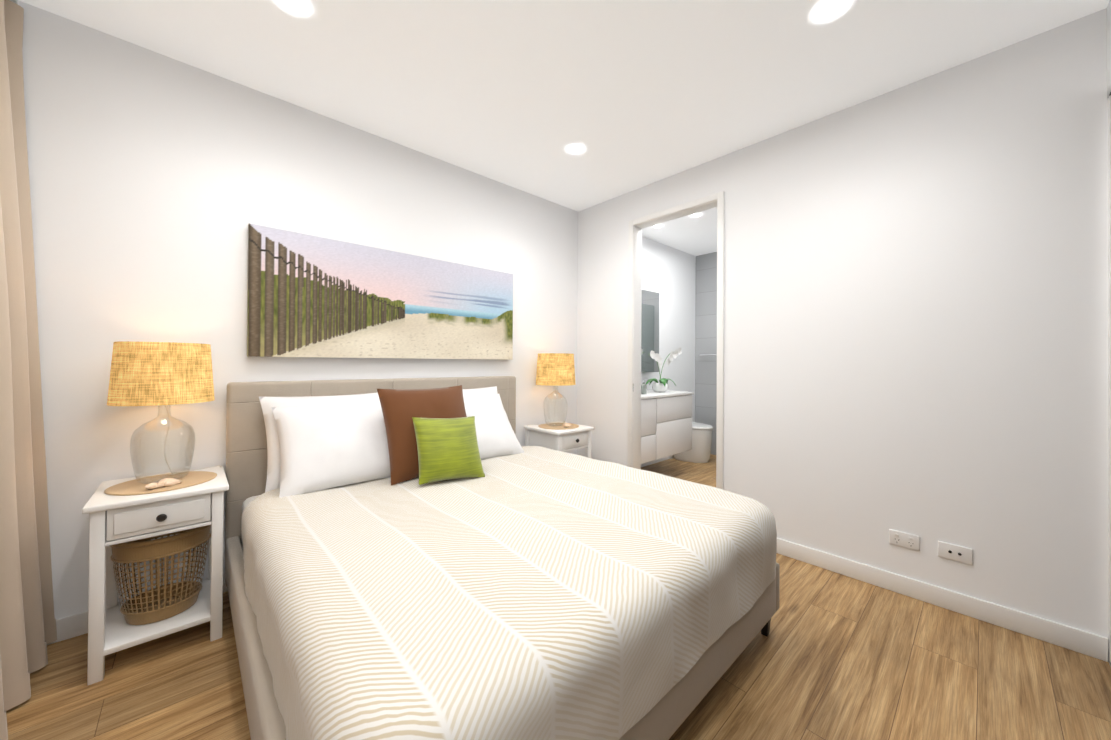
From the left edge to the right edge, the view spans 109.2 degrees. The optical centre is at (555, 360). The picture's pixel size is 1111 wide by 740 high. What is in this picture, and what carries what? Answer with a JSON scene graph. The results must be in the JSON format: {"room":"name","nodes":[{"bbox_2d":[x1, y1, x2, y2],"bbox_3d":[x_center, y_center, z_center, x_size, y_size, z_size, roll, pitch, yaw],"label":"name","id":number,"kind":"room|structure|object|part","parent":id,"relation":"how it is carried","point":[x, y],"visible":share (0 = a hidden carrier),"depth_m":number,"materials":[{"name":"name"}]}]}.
{"room":"bedroom","nodes":[
{"label":"bedroom","id":0,"kind":"room"},
{"bbox_2d":[18,0,695,618],"bbox_3d":[-0.222,-0.114,3.407,5.770,2.600,0.100,1,0,-43],"label":"wall","id":1,"kind":"structure","parent":0,"point":[158,182],"depth_m":1.93,"materials":[{"name":"white paint"}]},
{"bbox_2d":[47,573,227,644],"bbox_3d":[-1.018,1.131,2.596,3.320,0.092,0.016,1,0,-43],"label":"baseboard","id":2,"kind":"structure","parent":1,"relation":"attached to","point":[68,627],"depth_m":1.66,"materials":[{"name":"white"}]},
{"bbox_2d":[247,223,512,359],"bbox_3d":[-0.972,-0.355,2.608,1.680,0.685,0.035,1,0,-43],"label":"framed picture","id":3,"kind":"object","parent":1,"relation":"attached to","point":[311,296],"visible":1,"depth_m":2.41,"materials":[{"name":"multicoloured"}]},
{"bbox_2d":[641,289,658,371],"bbox_3d":[0.801,-0.318,4.196,0.900,0.890,0.118,1,0,-43],"label":"mirror","id":4,"kind":"object","parent":1,"relation":"attached to","point":[650,324],"visible":0.38,"depth_m":4.33,"materials":[{"name":"black"}]},
{"bbox_2d":[641,348,693,463],"bbox_3d":[0.929,0.401,4.048,1.020,1.090,0.508,1,0,-43],"label":"vanity cabinet","id":5,"kind":"object","parent":1,"relation":"attached to","point":[666,422],"visible":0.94,"depth_m":3.90,"materials":[{"name":"white painted wood"}]},
{"bbox_2d":[641,379,646,393],"bbox_3d":[0.862,0.258,3.842,0.056,0.144,0.063,1,0,-43],"label":"soap dispenser","id":6,"kind":"object","parent":5,"relation":"on","point":[643,387],"depth_m":3.82,"materials":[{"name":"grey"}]},
{"bbox_2d":[6,454,1110,739],"bbox_3d":[1.023,1.236,2.038,5.770,0.100,3.800,1,0,-43],"label":"floor","id":7,"kind":"structure","parent":0,"point":[834,656],"depth_m":1.44,"materials":[{"name":"brown wood"}]},
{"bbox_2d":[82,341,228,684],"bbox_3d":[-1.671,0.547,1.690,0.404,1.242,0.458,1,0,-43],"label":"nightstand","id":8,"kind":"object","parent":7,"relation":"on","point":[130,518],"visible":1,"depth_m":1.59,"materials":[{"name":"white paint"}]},
{"bbox_2d":[110,525,210,624],"bbox_3d":[-1.665,0.883,1.677,0.322,0.348,0.298,1,0,-43],"label":"basket","id":9,"kind":"object","parent":8,"relation":"on","point":[176,603],"depth_m":1.62,"materials":[{"name":"brown wicker"}]},
{"bbox_2d":[107,341,223,526],"bbox_3d":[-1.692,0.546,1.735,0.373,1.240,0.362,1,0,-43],"label":"lamp","id":10,"kind":"object","parent":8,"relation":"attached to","point":[141,373],"depth_m":1.62,"materials":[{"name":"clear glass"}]},
{"bbox_2d":[225,376,779,739],"bbox_3d":[-0.321,0.647,1.847,1.783,1.060,2.022,1,0,-43],"label":"bed","id":11,"kind":"object","parent":7,"relation":"on","point":[445,558],"visible":1,"depth_m":1.22,"materials":[{"name":"fabric"}]},
{"bbox_3d":[-0.328,0.822,1.828,1.640,0.290,1.830,1,0,-43],"label":"mattress","id":12,"kind":"part","parent":11,"relation":"part of","materials":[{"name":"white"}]},
{"bbox_2d":[259,392,379,492],"bbox_3d":[-1.159,0.398,2.130,0.695,0.431,0.258,1,0,-43],"label":"pillow","id":13,"kind":"object","parent":11,"relation":"on","point":[281,414],"depth_m":2.00,"materials":[{"name":"white fabric"}]},
{"bbox_2d":[271,402,390,496],"bbox_3d":[-1.042,0.419,2.041,0.675,0.378,0.313,1,0,-43],"label":"pillow","id":14,"kind":"object","parent":11,"relation":"on","point":[317,447],"depth_m":1.91,"materials":[{"name":"white fabric"}]},
{"bbox_2d":[377,385,466,484],"bbox_3d":[-0.680,0.376,2.149,0.503,0.457,0.235,1,0,-43],"label":"cushion","id":15,"kind":"object","parent":11,"relation":"on","point":[405,412],"depth_m":2.03,"materials":[{"name":"brown fabric"}]},
{"bbox_2d":[412,416,484,484],"bbox_3d":[-0.547,0.449,2.034,0.378,0.319,0.207,1,0,-43],"label":"cushion","id":16,"kind":"object","parent":11,"relation":"on","point":[445,451],"depth_m":1.98,"materials":[{"name":"fabric"}]},
{"bbox_2d":[462,386,497,396],"bbox_3d":[-0.625,0.404,2.621,0.694,0.431,0.254,1,0,-43],"label":"pillow","id":17,"kind":"object","parent":11,"relation":"on","point":[468,391],"depth_m":2.78,"materials":[{"name":"white fabric"}]},
{"bbox_2d":[463,394,523,459],"bbox_3d":[-0.546,0.424,2.497,0.675,0.378,0.314,1,0,-43],"label":"pillow","id":18,"kind":"object","parent":11,"relation":"on","point":[496,438],"depth_m":2.53,"materials":[{"name":"white fabric"}]},
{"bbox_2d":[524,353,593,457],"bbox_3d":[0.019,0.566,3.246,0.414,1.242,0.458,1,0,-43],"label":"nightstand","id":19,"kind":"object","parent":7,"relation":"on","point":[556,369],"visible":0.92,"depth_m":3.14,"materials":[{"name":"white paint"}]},
{"bbox_2d":[525,353,575,445],"bbox_3d":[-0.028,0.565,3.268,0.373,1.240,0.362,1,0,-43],"label":"lamp","id":20,"kind":"object","parent":19,"relation":"attached to","point":[553,369],"depth_m":3.15,"materials":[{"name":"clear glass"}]},
{"bbox_2d":[670,422,712,462],"bbox_3d":[1.678,0.985,4.778,0.368,0.440,0.448,1,0,-43],"label":"toilet","id":21,"kind":"object","parent":7,"relation":"on","point":[699,451],"visible":0.44,"depth_m":4.62,"materials":[{"name":"white ceramic"}]},
{"bbox_2d":[20,0,1108,255],"bbox_3d":[1.039,-1.464,2.054,5.770,0.100,3.800,1,0,-43],"label":"ceiling","id":22,"kind":"structure","parent":0,"point":[626,94],"depth_m":1.89,"materials":[{"name":"white paint"}]},
{"bbox_2d":[0,0,56,739],"bbox_3d":[-1.123,-0.141,0.508,0.185,2.587,2.915,1,0,-43],"label":"pleated curtain","id":23,"kind":"object","parent":22,"relation":"hanging from","point":[28,631],"visible":1,"depth_m":1.44,"materials":[{"name":"beige fabric"}]},
{"bbox_2d":[276,0,308,13],"bbox_3d":[-1.051,-1.426,1.570,0.200,0.007,0.200,1,0,-43],"label":"recessed light","id":24,"kind":"object","parent":22,"relation":"in","point":[296,6],"visible":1,"depth_m":1.59,"materials":[{"name":"white plastic"}]},
{"bbox_2d":[566,144,583,153],"bbox_3d":[0.133,-1.413,2.646,0.200,0.007,0.200,1,0,-43],"label":"recessed light","id":25,"kind":"object","parent":22,"relation":"in","point":[574,149],"visible":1,"depth_m":2.64,"materials":[{"name":"white plastic"}]},
{"bbox_2d":[652,224,663,227],"bbox_3d":[1.068,-1.399,4.119,0.200,0.007,0.200,1,0,-43],"label":"recessed light","id":26,"kind":"object","parent":22,"relation":"in","point":[658,226],"visible":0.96,"depth_m":4.12,"materials":[{"name":"white plastic"}]},
{"bbox_2d":[689,213,701,217],"bbox_3d":[1.352,-1.399,3.809,0.200,0.007,0.200,1,0,-43],"label":"recessed light","id":27,"kind":"object","parent":22,"relation":"in","point":[694,215],"visible":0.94,"depth_m":3.82,"materials":[{"name":"white plastic"}]},
{"bbox_2d":[813,0,849,20],"bbox_3d":[1.108,-1.413,1.587,0.200,0.007,0.200,1,0,-43],"label":"recessed light","id":28,"kind":"object","parent":22,"relation":"in","point":[825,10],"visible":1,"depth_m":1.59,"materials":[{"name":"white plastic"}]},
{"bbox_2d":[695,252,716,454],"bbox_3d":[2.609,-0.091,4.518,0.100,2.600,2.100,1,0,-43],"label":"wall","id":29,"kind":"structure","parent":0,"point":[706,343],"depth_m":5.14,"materials":[{"name":"grey tile"}]},
{"bbox_2d":[577,8,1108,659],"bbox_3d":[1.495,-0.109,2.405,0.100,2.600,3.700,1,0,-43],"label":"wall","id":30,"kind":"structure","parent":0,"point":[915,308],"depth_m":1.96,"materials":[{"name":"white paint"}]},
{"bbox_2d":[627,191,723,488],"bbox_3d":[0.919,0.016,3.030,0.128,2.350,0.800,1,0,-43],"label":"door frame","id":31,"kind":"structure","parent":30,"relation":"attached to","point":[637,226],"depth_m":3.25,"materials":[{"name":"white wood"}]},
{"bbox_2d":[889,529,919,550],"bbox_3d":[1.773,0.913,2.009,0.012,0.074,0.116,1,0,-43],"label":"double electrical outlet","id":32,"kind":"object","parent":30,"relation":"attached to","point":[905,540],"visible":1,"depth_m":2.00,"materials":[{"name":"white plastic"}]},
{"bbox_2d":[776,538,1107,661],"bbox_3d":[1.667,1.144,2.119,0.013,0.092,1.523,1,0,-43],"label":"baseboard","id":33,"kind":"structure","parent":30,"relation":"attached to","point":[1030,625],"depth_m":1.86,"materials":[{"name":"white"}]},
{"bbox_2d":[938,541,972,564],"bbox_3d":[1.897,0.913,1.875,0.011,0.074,0.116,1,0,-43],"label":"outlet plate","id":34,"kind":"object","parent":30,"relation":"attached to","point":[955,552],"visible":1,"depth_m":1.87,"materials":[{"name":"white plastic"}]},
{"bbox_2d":[1107,0,1110,90],"bbox_3d":[1.232,-0.123,0.167,3.320,2.600,0.762,1,0,-43],"label":"wall","id":35,"kind":"structure","parent":0,"point":[1108,44],"depth_m":1.55,"materials":[{"name":"white paint"}]},
{"bbox_2d":[1107,84,1110,666],"bbox_3d":[1.311,0.049,0.714,2.460,2.262,0.062,1,0,-43],"label":"doors","id":36,"kind":"structure","parent":35,"relation":"attached to","point":[1109,289],"depth_m":1.55,"materials":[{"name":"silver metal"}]}
]}

